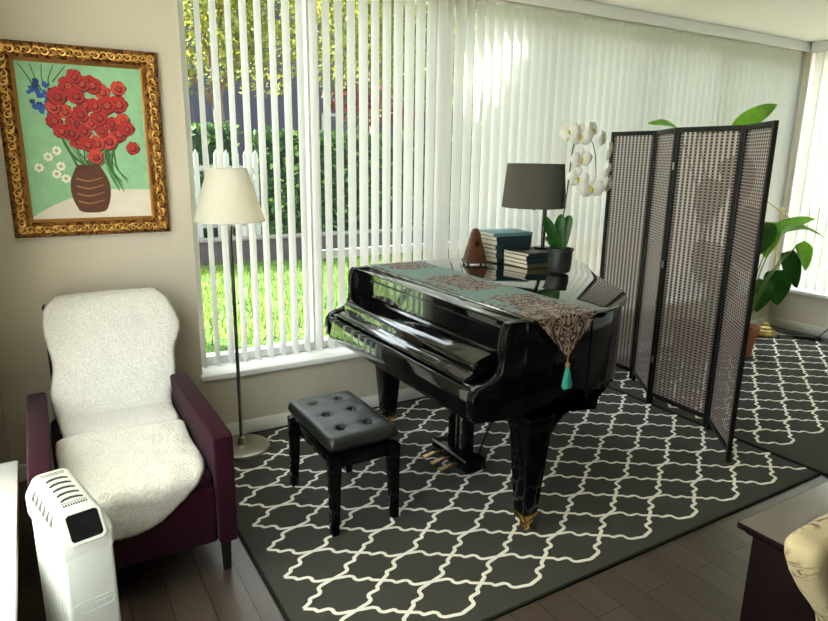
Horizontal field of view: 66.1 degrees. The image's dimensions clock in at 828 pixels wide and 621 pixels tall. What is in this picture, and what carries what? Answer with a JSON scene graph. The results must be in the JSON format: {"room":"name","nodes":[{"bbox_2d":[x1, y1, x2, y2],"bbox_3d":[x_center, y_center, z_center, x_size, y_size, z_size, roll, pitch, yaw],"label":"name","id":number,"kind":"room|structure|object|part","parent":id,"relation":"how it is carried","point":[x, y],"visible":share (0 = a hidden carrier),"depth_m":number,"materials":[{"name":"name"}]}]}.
{"room":"music room","nodes":[
{"label":"music room","id":0,"kind":"room"},
{"bbox_2d":[0,389,10,463],"bbox_3d":[-0.362,0.282,0.005,0.240,2.640,6.660,-7,16,-30],"label":"wall","id":1,"kind":"structure","parent":0,"point":[5,457],"depth_m":2.90,"materials":[{"name":"paint"}]},
{"bbox_2d":[0,460,18,620],"bbox_3d":[-1.029,-0.159,1.171,0.257,2.190,2.510,-7,16,-30],"label":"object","id":2,"kind":"structure","parent":1,"relation":"in","point":[9,471],"depth_m":2.02,"materials":[{"name":"white plastic"}]},
{"bbox_2d":[0,0,810,464],"bbox_3d":[0.751,-0.811,4.553,6.940,2.640,0.240,-7,16,-30],"label":"wall","id":3,"kind":"structure","parent":0,"point":[35,271],"depth_m":3.12,"materials":[{"name":"paint"}]},
{"bbox_2d":[0,39,169,237],"bbox_3d":[-1.533,-0.785,2.985,0.678,0.858,0.045,-7,16,-30],"label":"framed painting","id":4,"kind":"object","parent":3,"relation":"attached to","point":[81,129],"visible":1,"depth_m":2.98,"materials":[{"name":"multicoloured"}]},
{"bbox_2d":[19,317,770,481],"bbox_3d":[0.798,0.457,4.750,6.460,0.085,0.014,-7,16,-30],"label":"baseboard","id":5,"kind":"structure","parent":3,"relation":"attached to","point":[278,420],"depth_m":3.80,"materials":[{"name":"white wood"}]},
{"bbox_2d":[201,0,746,381],"bbox_3d":[1.166,-0.999,4.722,5.533,2.201,0.245,-7,16,-30],"label":"window","id":6,"kind":"structure","parent":3,"relation":"in","point":[213,372],"depth_m":3.80,"materials":[{"name":"white plastic"}]},
{"bbox_2d":[177,0,447,367],"bbox_3d":[-0.496,-0.837,3.697,1.584,2.214,0.139,-7,16,-30],"label":"vertical blind","id":7,"kind":"object","parent":6,"relation":"attached to","point":[442,26],"visible":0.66,"depth_m":3.72,"materials":[{"name":"white fabric"}]},
{"bbox_3d":[1.122,-1.035,4.797,5.516,2.167,0.060,-7,16,-30],"label":"frame","id":8,"kind":"part","parent":6,"relation":"part of","materials":[{"name":"white plastic"}]},
{"bbox_3d":[1.152,0.054,4.976,5.533,0.034,0.240,-7,16,-30],"label":"sill","id":9,"kind":"part","parent":6,"relation":"part of","materials":[{"name":"white paint"}]},
{"bbox_2d":[442,0,811,301],"bbox_3d":[1.876,-1.140,5.077,3.925,2.214,0.139,-7,16,-30],"label":"vertical blind","id":10,"kind":"object","parent":6,"relation":"attached to","point":[550,68],"visible":0.56,"depth_m":4.60,"materials":[{"name":"white fabric"}]},
{"bbox_3d":[1.872,-2.143,4.852,3.913,0.018,0.040,-7,16,-30],"label":"head rail","id":11,"kind":"part","parent":10,"relation":"part of","materials":[{"name":"white plastic"}]},
{"bbox_2d":[17,325,827,620],"bbox_3d":[2.496,1.256,2.006,6.940,0.120,7.140,-7,16,-30],"label":"floor","id":12,"kind":"structure","parent":0,"point":[701,574],"depth_m":2.43,"materials":[{"name":"brown wood"}]},
{"bbox_2d":[25,468,120,620],"bbox_3d":[-1.005,0.834,1.903,0.220,0.650,0.368,-12,19,-42],"label":"radiator","id":13,"kind":"object","parent":12,"relation":"on","point":[74,537],"visible":1,"depth_m":1.77,"materials":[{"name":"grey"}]},
{"bbox_2d":[31,489,52,528],"bbox_3d":[-1.050,0.559,1.800,0.016,0.030,0.205,-12,19,-42],"label":"vent","id":14,"kind":"object","parent":13,"relation":"attached to","point":[41,500],"depth_m":1.80,"materials":[{"name":"grey plastic"}]},
{"bbox_2d":[40,470,86,507],"bbox_3d":[-1.018,0.514,1.844,0.062,0.002,0.234,-12,19,-42],"label":"vent","id":15,"kind":"object","parent":13,"relation":"attached to","point":[61,488],"depth_m":1.84,"materials":[{"name":"grey plastic"}]},
{"bbox_2d":[26,304,237,569],"bbox_3d":[-1.242,0.506,2.685,0.650,0.909,1.168,-7,16,-30],"label":"armchair","id":16,"kind":"object","parent":12,"relation":"on","point":[208,514],"visible":0.38,"depth_m":2.35,"materials":[{"name":"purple fabric"}]},
{"bbox_3d":[-1.417,0.634,2.437,0.073,0.434,0.878,-7,16,-30],"label":"arm","id":17,"kind":"part","parent":16,"relation":"part of","materials":[{"name":"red fabric"}]},
{"bbox_3d":[-1.398,0.344,2.982,0.520,0.740,0.445,-7,16,-30],"label":"backrest","id":18,"kind":"part","parent":16,"relation":"part of","materials":[{"name":"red fabric"}]},
{"bbox_2d":[42,287,180,437],"bbox_3d":[-1.318,0.198,2.857,0.588,0.489,0.626,-7,16,-30],"label":"sheepskin throw","id":19,"kind":"object","parent":16,"relation":"on","point":[111,352],"visible":0.98,"depth_m":2.88,"materials":[{"name":"white fur"}]},
{"bbox_2d":[55,419,204,540],"bbox_3d":[-1.073,0.628,2.428,0.496,0.221,0.566,-7,16,-30],"label":"sheepskin throw","id":20,"kind":"object","parent":16,"relation":"on","point":[139,474],"visible":0.98,"depth_m":2.31,"materials":[{"name":"white fur"}]},
{"bbox_2d":[51,419,212,491],"bbox_3d":[-1.173,0.570,2.581,0.500,0.067,0.860,-7,16,-30],"label":"seat cushion","id":21,"kind":"object","parent":16,"relation":"on","point":[205,484],"depth_m":2.45,"materials":[{"name":"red fabric"}]},
{"bbox_3d":[-0.921,0.571,2.725,0.073,0.434,0.878,-7,16,-30],"label":"arm","id":22,"kind":"part","parent":16,"relation":"part of","materials":[{"name":"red fabric"}]},
{"bbox_3d":[-0.740,0.937,2.507,0.038,0.170,0.038,-7,16,-30],"label":"leg","id":23,"kind":"part","parent":16,"relation":"part of","materials":[{"name":"black wood"}]},
{"bbox_2d":[234,387,820,620],"bbox_3d":[0.441,0.808,3.444,2.800,0.010,1.934,-7,16,-30],"label":"area rug","id":24,"kind":"object","parent":12,"relation":"on","point":[627,477],"visible":0.7,"depth_m":2.94,"materials":[{"name":"black carpet"}]},
{"bbox_2d":[193,168,269,459],"bbox_3d":[-0.944,0.026,3.352,0.355,1.516,0.355,-7,16,-30],"label":"floor lamp","id":25,"kind":"object","parent":24,"relation":"on","point":[228,196],"visible":0.94,"depth_m":3.12,"materials":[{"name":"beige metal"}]},
{"bbox_3d":[-0.935,-0.583,3.204,0.355,0.262,0.355,-7,16,-30],"label":"lamp shade","id":26,"kind":"part","parent":25,"relation":"part of","materials":[{"name":"white fabric"}]},
{"bbox_2d":[287,391,399,536],"bbox_3d":[-0.338,0.676,2.966,0.337,0.451,0.538,-7,16,-30],"label":"piano bench","id":27,"kind":"object","parent":24,"relation":"on","point":[343,429],"visible":1,"depth_m":2.80,"materials":[{"name":"black leather"}]},
{"bbox_3d":[-0.580,0.685,3.098,0.050,0.363,0.050,-7,16,-30],"label":"leg","id":28,"kind":"part","parent":27,"relation":"part of","materials":[{"name":"black wood"}]},
{"bbox_3d":[-0.337,0.786,2.701,0.050,0.363,0.050,-7,16,-30],"label":"leg","id":29,"kind":"part","parent":27,"relation":"part of","materials":[{"name":"black wood"}]},
{"bbox_3d":[-0.337,0.486,2.923,0.337,0.061,0.530,-7,16,-30],"label":"seat","id":30,"kind":"part","parent":27,"relation":"part of","materials":[{"name":"black leather"}]},
{"bbox_3d":[-0.340,0.655,3.237,0.050,0.363,0.050,-7,16,-30],"label":"leg","id":31,"kind":"part","parent":27,"relation":"part of","materials":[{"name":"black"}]},
{"bbox_3d":[-0.335,0.532,2.923,0.230,0.032,0.410,-7,16,-30],"label":"lift frame","id":32,"kind":"part","parent":27,"relation":"part of","materials":[{"name":"black wood"}]},
{"bbox_3d":[-0.096,0.755,2.841,0.050,0.363,0.050,-7,16,-30],"label":"leg","id":33,"kind":"part","parent":27,"relation":"part of","materials":[{"name":"black wood"}]},
{"bbox_2d":[325,257,626,529],"bbox_3d":[0.525,0.313,3.394,1.543,0.978,1.454,-7,16,-30],"label":"grand piano","id":34,"kind":"object","parent":24,"relation":"on","point":[481,362],"visible":0.85,"depth_m":2.74,"materials":[{"name":"black paint"}]},
{"bbox_3d":[-0.376,-0.045,3.578,0.256,0.393,0.045,-7,16,-30],"label":"arm","id":35,"kind":"part","parent":34,"relation":"part of","materials":[{"name":"black wood"}]},
{"bbox_3d":[-0.087,0.384,3.765,0.290,0.459,0.140,-7,16,-30],"label":"leg","id":36,"kind":"part","parent":34,"relation":"part of","materials":[{"name":"black wood"}]},
{"bbox_3d":[0.181,0.736,3.340,0.006,0.010,0.310,-7,16,-30],"label":"brass plate","id":37,"kind":"part","parent":34,"relation":"part of","materials":[{"name":"silver metal"}]},
{"bbox_3d":[0.218,0.480,3.376,0.045,0.474,0.050,-7,16,-30],"label":"lyre post","id":38,"kind":"part","parent":34,"relation":"part of","materials":[{"name":"black wood"}]},
{"bbox_3d":[0.227,0.487,3.347,0.007,0.474,0.007,-1,14,-8],"label":"pedal rod","id":39,"kind":"part","parent":34,"relation":"part of","materials":[{"name":"silver metal"}]},
{"bbox_3d":[0.245,0.495,3.318,0.007,0.474,0.007,-1,14,-8],"label":"pedal rod","id":40,"kind":"part","parent":34,"relation":"part of","materials":[{"name":"silver metal"}]},
{"bbox_3d":[0.282,0.506,3.272,0.045,0.474,0.050,-7,16,-30],"label":"lyre post","id":41,"kind":"part","parent":34,"relation":"part of","materials":[{"name":"black wood"}]},
{"bbox_2d":[461,228,487,264],"bbox_3d":[0.356,-0.376,3.707,0.128,0.204,0.120,-2,14,-11],"label":"metronome","id":42,"kind":"object","parent":34,"relation":"on","point":[474,253],"visible":1,"depth_m":3.67,"materials":[{"name":"brown wood"}]},
{"bbox_2d":[372,261,597,389],"bbox_3d":[0.256,0.022,3.142,0.333,0.308,1.436,-7,16,-30],"label":"table runner","id":43,"kind":"object","parent":34,"relation":"on","point":[560,319],"visible":1,"depth_m":2.77,"materials":[{"name":"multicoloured fabric"}]},
{"bbox_2d":[486,256,503,262],"bbox_3d":[0.548,-0.332,3.911,0.270,0.028,0.210,-8,16,-32],"label":"book","id":44,"kind":"object","parent":34,"relation":"on","point":[496,260],"visible":0.22,"depth_m":3.78,"materials":[{"name":"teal paper"}]},
{"bbox_2d":[485,252,503,257],"bbox_3d":[0.543,-0.356,3.901,0.270,0.024,0.210,-7,16,-31],"label":"book","id":45,"kind":"object","parent":44,"relation":"on","point":[492,255],"visible":0.29,"depth_m":3.77,"materials":[{"name":"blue paper"}]},
{"bbox_2d":[484,247,511,253],"bbox_3d":[0.542,-0.381,3.897,0.270,0.026,0.210,-8,16,-32],"label":"book","id":46,"kind":"object","parent":45,"relation":"on","point":[499,251],"visible":0.34,"depth_m":3.77,"materials":[{"name":"teal paper"}]},
{"bbox_2d":[483,243,530,249],"bbox_3d":[0.543,-0.405,3.892,0.270,0.022,0.210,-7,16,-30],"label":"book","id":47,"kind":"object","parent":46,"relation":"on","point":[484,244],"visible":0.53,"depth_m":3.80,"materials":[{"name":"blue paper"}]},
{"bbox_2d":[482,239,531,245],"bbox_3d":[0.546,-0.430,3.888,0.270,0.028,0.210,-8,16,-31],"label":"book","id":48,"kind":"object","parent":47,"relation":"on","point":[486,241],"visible":0.59,"depth_m":3.80,"materials":[{"name":"teal paper"}]},
{"bbox_2d":[481,234,531,240],"bbox_3d":[0.546,-0.454,3.875,0.270,0.024,0.210,-7,16,-30],"label":"book","id":49,"kind":"object","parent":48,"relation":"on","point":[503,238],"visible":0.56,"depth_m":3.78,"materials":[{"name":"blue paper"}]},
{"bbox_2d":[479,228,532,236],"bbox_3d":[0.549,-0.475,3.869,0.270,0.019,0.210,-5,15,-23],"label":"book","id":50,"kind":"object","parent":49,"relation":"on","point":[512,231],"visible":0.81,"depth_m":3.81,"materials":[{"name":"teal paper"}]},
{"bbox_3d":[0.319,0.241,2.445,0.256,0.393,0.045,-7,16,-30],"label":"arm","id":51,"kind":"part","parent":34,"relation":"part of","materials":[{"name":"black wood"}]},
{"bbox_3d":[0.781,-0.188,3.442,0.945,0.022,1.425,-7,16,-30],"label":"lid","id":52,"kind":"part","parent":34,"relation":"part of","materials":[{"name":"black paint"}]},
{"bbox_2d":[504,260,547,268],"bbox_3d":[0.703,-0.283,3.735,0.280,0.022,0.215,-7,16,-30],"label":"book","id":53,"kind":"object","parent":34,"relation":"on","point":[505,261],"visible":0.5,"depth_m":3.63,"materials":[{"name":"brown paper"}]},
{"bbox_2d":[504,256,547,264],"bbox_3d":[0.701,-0.305,3.728,0.280,0.022,0.215,-7,16,-29],"label":"book","id":54,"kind":"object","parent":53,"relation":"on","point":[530,262],"visible":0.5,"depth_m":3.62,"materials":[{"name":"teal paper"}]},
{"bbox_2d":[503,251,547,260],"bbox_3d":[0.701,-0.328,3.727,0.280,0.024,0.215,-7,16,-29],"label":"book","id":55,"kind":"object","parent":54,"relation":"on","point":[540,257],"visible":0.48,"depth_m":3.62,"materials":[{"name":"teal paper"}]},
{"bbox_2d":[504,247,547,256],"bbox_3d":[0.703,-0.348,3.725,0.280,0.014,0.215,-8,16,-32],"label":"book","id":56,"kind":"object","parent":55,"relation":"on","point":[525,251],"visible":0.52,"depth_m":3.67,"materials":[{"name":"black paper"}]},
{"bbox_2d":[502,163,565,249],"bbox_3d":[0.701,-0.608,3.724,0.372,0.491,0.372,-7,16,-30],"label":"table lamp","id":57,"kind":"object","parent":56,"relation":"on","point":[532,186],"visible":0.91,"depth_m":3.55,"materials":[{"name":"black fabric"}]},
{"bbox_3d":[0.702,-0.726,3.695,0.372,0.248,0.372,-7,16,-30],"label":"lamp shade","id":58,"kind":"part","parent":57,"relation":"part of","materials":[{"name":"grey fabric"}]},
{"bbox_3d":[0.765,-0.506,3.745,0.024,0.255,0.024,-7,16,-30],"label":"stem","id":59,"kind":"part","parent":57,"relation":"part of","materials":[{"name":"black"}]},
{"bbox_3d":[0.552,0.640,2.752,0.290,0.459,0.140,-7,16,-30],"label":"leg","id":60,"kind":"part","parent":34,"relation":"part of","materials":[{"name":"black wood"}]},
{"bbox_2d":[542,121,612,272],"bbox_3d":[0.873,-0.596,3.388,0.364,0.797,0.144,2,14,5],"label":"potted orchid","id":61,"kind":"object","parent":34,"relation":"on","point":[559,260],"visible":1,"depth_m":3.36,"materials":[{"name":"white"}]},
{"bbox_3d":[0.795,-0.276,3.474,0.144,0.133,0.144,-7,16,-30],"label":"pot","id":62,"kind":"part","parent":61,"relation":"part of","materials":[{"name":"black ceramic"}]},
{"bbox_3d":[0.880,-0.627,3.388,0.172,0.639,0.009,1,14,-1],"label":"flower stem","id":63,"kind":"part","parent":61,"relation":"part of","materials":[{"name":"green"}]},
{"bbox_2d":[608,328,827,476],"bbox_3d":[2.834,0.521,4.765,2.680,0.010,1.920,-7,16,-30],"label":"area rug","id":64,"kind":"object","parent":12,"relation":"on","point":[782,411],"visible":0.48,"depth_m":4.39,"materials":[{"name":"black carpet"}]},
{"bbox_2d":[599,120,778,461],"bbox_3d":[1.651,-0.242,4.045,0.179,1.774,1.692,-1,14,-9],"label":"folding screen","id":65,"kind":"object","parent":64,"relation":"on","point":[732,231],"visible":0.96,"depth_m":3.87,"materials":[{"name":"black wood"}]},
{"bbox_3d":[1.533,-0.396,4.670,0.022,1.774,0.402,-7,16,-29],"label":"panel frame","id":66,"kind":"part","parent":65,"relation":"part of","materials":[{"name":"black"}]},
{"bbox_3d":[1.609,-0.299,4.278,0.022,1.774,0.446,2,14,6],"label":"panel frame","id":67,"kind":"part","parent":65,"relation":"part of","materials":[{"name":"black wood"}]},
{"bbox_3d":[1.692,-0.196,3.860,0.022,1.774,0.454,-6,15,-27],"label":"panel frame","id":68,"kind":"part","parent":65,"relation":"part of","materials":[{"name":"black wood"}]},
{"bbox_3d":[1.753,-0.093,3.441,0.022,1.774,0.454,3,14,11],"label":"panel frame","id":69,"kind":"part","parent":65,"relation":"part of","materials":[{"name":"black wood"}]},
{"bbox_2d":[648,104,776,362],"bbox_3d":[2.313,-0.585,4.971,1.203,2.026,0.384,-5,15,-22],"label":"potted plant","id":70,"kind":"object","parent":64,"relation":"on","point":[757,114],"visible":0.27,"depth_m":4.99,"materials":[{"name":"green plant"}]},
{"bbox_3d":[2.277,0.251,5.183,0.347,0.300,0.347,-7,16,-30],"label":"pot","id":71,"kind":"part","parent":70,"relation":"part of","materials":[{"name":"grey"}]},
{"bbox_3d":[2.187,-0.607,5.003,0.367,1.533,0.018,2,14,5],"label":"stem","id":72,"kind":"part","parent":70,"relation":"part of","materials":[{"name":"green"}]},
{"bbox_3d":[2.266,-0.595,5.002,0.238,1.512,0.018,2,14,7],"label":"stem","id":73,"kind":"part","parent":70,"relation":"part of","materials":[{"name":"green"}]},
{"bbox_2d":[748,195,789,337],"bbox_3d":[3.205,-0.413,5.829,0.472,1.310,0.234,2,14,4],"label":"brass floor lamp","id":74,"kind":"object","parent":64,"relation":"on","point":[766,331],"visible":0.61,"depth_m":5.88,"materials":[{"name":"brown metal"}]},
{"bbox_3d":[3.268,-0.900,5.700,0.360,0.230,0.016,0,14,-2],"label":"arm","id":75,"kind":"part","parent":74,"relation":"part of","materials":[{"name":"gold metal"}]},
{"bbox_2d":[724,207,823,356],"bbox_3d":[2.987,-0.258,5.345,0.839,1.233,0.296,-6,15,-25],"label":"potted plant","id":76,"kind":"object","parent":64,"relation":"on","point":[775,285],"visible":0.68,"depth_m":5.32,"materials":[{"name":"green plant"}]},
{"bbox_3d":[2.732,0.245,5.340,0.286,0.250,0.286,-7,16,-30],"label":"pot","id":77,"kind":"part","parent":76,"relation":"part of","materials":[{"name":"ceramic"}]},
{"bbox_3d":[2.885,-0.240,5.336,0.325,0.784,0.013,-9,17,-36],"label":"stem","id":78,"kind":"part","parent":76,"relation":"part of","materials":[{"name":"green plant"}]},
{"bbox_3d":[2.909,-0.253,5.324,0.350,0.814,0.014,-7,16,-30],"label":"stem","id":79,"kind":"part","parent":76,"relation":"part of","materials":[{"name":"green plant"}]},
{"bbox_3d":[2.949,-0.168,5.339,0.404,0.645,0.057,-7,16,-30],"label":"stem","id":80,"kind":"part","parent":76,"relation":"part of","materials":[{"name":"green plant"}]},
{"bbox_3d":[2.997,-0.202,5.334,0.478,0.715,0.093,-7,16,-30],"label":"stem","id":81,"kind":"part","parent":76,"relation":"part of","materials":[{"name":"green plant"}]},
{"bbox_2d":[783,329,827,340],"bbox_3d":[3.685,0.078,5.812,0.487,0.377,0.150,6,15,20],"label":"power strip","id":82,"kind":"object","parent":64,"relation":"on","point":[795,336],"visible":1,"depth_m":5.82,"materials":[{"name":"black plastic"}]},
{"bbox_2d":[737,481,827,620],"bbox_3d":[1.692,0.896,2.284,1.161,0.423,0.447,-7,16,-30],"label":"side table","id":83,"kind":"object","parent":12,"relation":"on","point":[771,592],"visible":0.8,"depth_m":2.11,"materials":[{"name":"brown wood"}]},
{"bbox_3d":[1.695,0.720,2.240,1.119,0.017,0.405,-7,16,-30],"label":"moulding","id":84,"kind":"part","parent":83,"relation":"part of","materials":[{"name":"brown wood"}]},
{"bbox_2d":[784,512,827,620],"bbox_3d":[1.203,0.869,1.327,0.830,0.914,0.535,-7,16,-30],"label":"upholstered chair","id":85,"kind":"object","parent":12,"relation":"on","point":[805,548],"visible":1,"depth_m":1.23,"materials":[{"name":"fabric"}]},
{"bbox_2d":[585,0,827,41],"bbox_3d":[2.535,-1.464,1.343,6.940,0.200,7.140,-7,16,-30],"label":"ceiling","id":86,"kind":"structure","parent":0,"point":[803,20],"depth_m":4.62,"materials":[{"name":"white paint"}]},
{"bbox_2d":[771,51,827,328],"bbox_3d":[5.394,-0.452,3.354,0.240,2.640,6.660,-7,16,-30],"label":"wall","id":87,"kind":"structure","parent":0,"point":[808,310],"depth_m":6.03,"materials":[{"name":"beige paint"}]},
{"bbox_2d":[770,317,827,338],"bbox_3d":[5.270,0.805,3.587,0.014,0.085,6.646,-7,16,-30],"label":"baseboard","id":88,"kind":"structure","parent":87,"relation":"attached to","point":[799,327],"depth_m":6.12,"materials":[{"name":"white paint"}]},
{"bbox_2d":[789,52,827,298],"bbox_3d":[4.952,-0.756,3.947,0.240,2.201,5.048,-7,16,-30],"label":"window","id":89,"kind":"structure","parent":87,"relation":"in","point":[824,295],"depth_m":6.00,"materials":[{"name":"white plastic"}]},
{"bbox_2d":[786,40,827,292],"bbox_3d":[4.869,-0.807,3.890,0.063,2.214,5.020,-7,16,-30],"label":"vertical blind","id":90,"kind":"object","parent":89,"relation":"attached to","point":[819,47],"visible":0.94,"depth_m":5.85,"materials":[{"name":"white fabric"}]},
{"bbox_3d":[4.941,0.299,4.196,0.240,0.034,5.030,-7,16,-30],"label":"sill","id":91,"kind":"part","parent":89,"relation":"part of","materials":[{"name":"white paint"}]},
{"label":"outside","id":92,"kind":"structure","parent":0,"visible":0},
{"bbox_2d":[242,180,827,235],"bbox_3d":[0.894,-2.571,17.905,100.000,0.340,90.000,-7,16,-30],"label":"ground","id":93,"kind":"structure","parent":92,"point":[244,228],"depth_m":13.90,"materials":[{"name":"green plant"}]},
{"bbox_2d":[191,120,242,237],"bbox_3d":[-4.754,-1.771,9.101,4.423,2.117,0.909,-7,16,-30],"label":"hedge","id":94,"kind":"object","parent":93,"relation":"on","point":[195,127],"visible":0.03,"depth_m":9.64,"materials":[{"name":"green plant"}]},
{"bbox_2d":[193,150,260,237],"bbox_3d":[-3.287,-1.434,8.855,2.320,1.580,0.060,-7,16,-30],"label":"picket fence","id":95,"kind":"object","parent":93,"relation":"on","point":[197,168],"visible":0.19,"depth_m":9.07,"materials":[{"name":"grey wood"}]},
{"bbox_3d":[-3.292,-1.568,8.836,2.320,0.870,0.030,-7,16,-30],"label":"rail","id":96,"kind":"part","parent":95,"relation":"part of","materials":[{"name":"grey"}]},
{"bbox_2d":[183,0,296,128],"bbox_3d":[-3.187,-3.756,10.291,3.586,5.467,2.031,-7,16,-30],"label":"tree","id":97,"kind":"object","parent":93,"relation":"on","point":[219,4],"visible":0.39,"depth_m":10.21,"materials":[{"name":"green plant"}]},
{"bbox_2d":[183,0,491,165],"bbox_3d":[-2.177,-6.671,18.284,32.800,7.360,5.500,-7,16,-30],"label":"tree","id":98,"kind":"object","parent":93,"relation":"on","point":[194,99],"visible":0.02,"depth_m":15.13,"materials":[{"name":"grey"}]},
{"bbox_3d":[-1.749,-4.323,16.362,1.160,1.260,0.020,-7,16,-30],"label":"pane","id":99,"kind":"part","parent":98,"relation":"part of","materials":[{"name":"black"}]},
{"bbox_2d":[240,125,489,234],"bbox_3d":[0.288,-2.215,11.469,6.669,1.998,0.982,-7,16,-30],"label":"hedge","id":100,"kind":"object","parent":93,"relation":"on","point":[255,139],"visible":0.12,"depth_m":10.09,"materials":[{"name":"green plant"}]},
{"bbox_2d":[289,0,453,133],"bbox_3d":[-0.710,-4.136,11.958,3.383,5.481,2.041,-7,16,-30],"label":"tree","id":101,"kind":"object","parent":93,"relation":"on","point":[331,14],"visible":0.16,"depth_m":11.52,"materials":[{"name":"green plant"}]},
{"bbox_2d":[330,84,425,130],"bbox_3d":[-0.664,-2.715,11.685,2.063,2.849,0.636,-7,16,-30],"label":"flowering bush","id":102,"kind":"object","parent":93,"relation":"on","point":[380,87],"visible":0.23,"depth_m":11.28,"materials":[{"name":"green plant"}]},
{"bbox_2d":[452,13,494,133],"bbox_3d":[2.503,-4.823,14.137,4.769,5.874,2.101,-7,16,-30],"label":"tree","id":103,"kind":"object","parent":93,"relation":"on","point":[485,13],"visible":0.02,"depth_m":13.25,"materials":[{"name":"green plant"}]},
{"bbox_2d":[199,207,819,265],"bbox_3d":[1.764,-1.420,11.660,21.000,0.365,0.260,-7,16,-30],"label":"wall","id":104,"kind":"structure","parent":93,"relation":"on","point":[203,242],"depth_m":9.29,"materials":[{"name":"stone"}]},
{"bbox_2d":[200,221,827,352],"bbox_3d":[2.858,-0.784,9.919,21.000,0.024,4.028,-7,16,-30],"label":"lawn","id":105,"kind":"structure","parent":93,"relation":"on","point":[211,347],"depth_m":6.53,"materials":[{"name":"green plant"}]},
{"bbox_2d":[206,267,827,353],"bbox_3d":[3.349,-0.117,7.221,19.000,0.019,1.247,-7,16,-30],"label":"patio","id":106,"kind":"structure","parent":93,"relation":"on","point":[819,267],"depth_m":5.28,"materials":[{"name":"grey concrete"}]}
]}

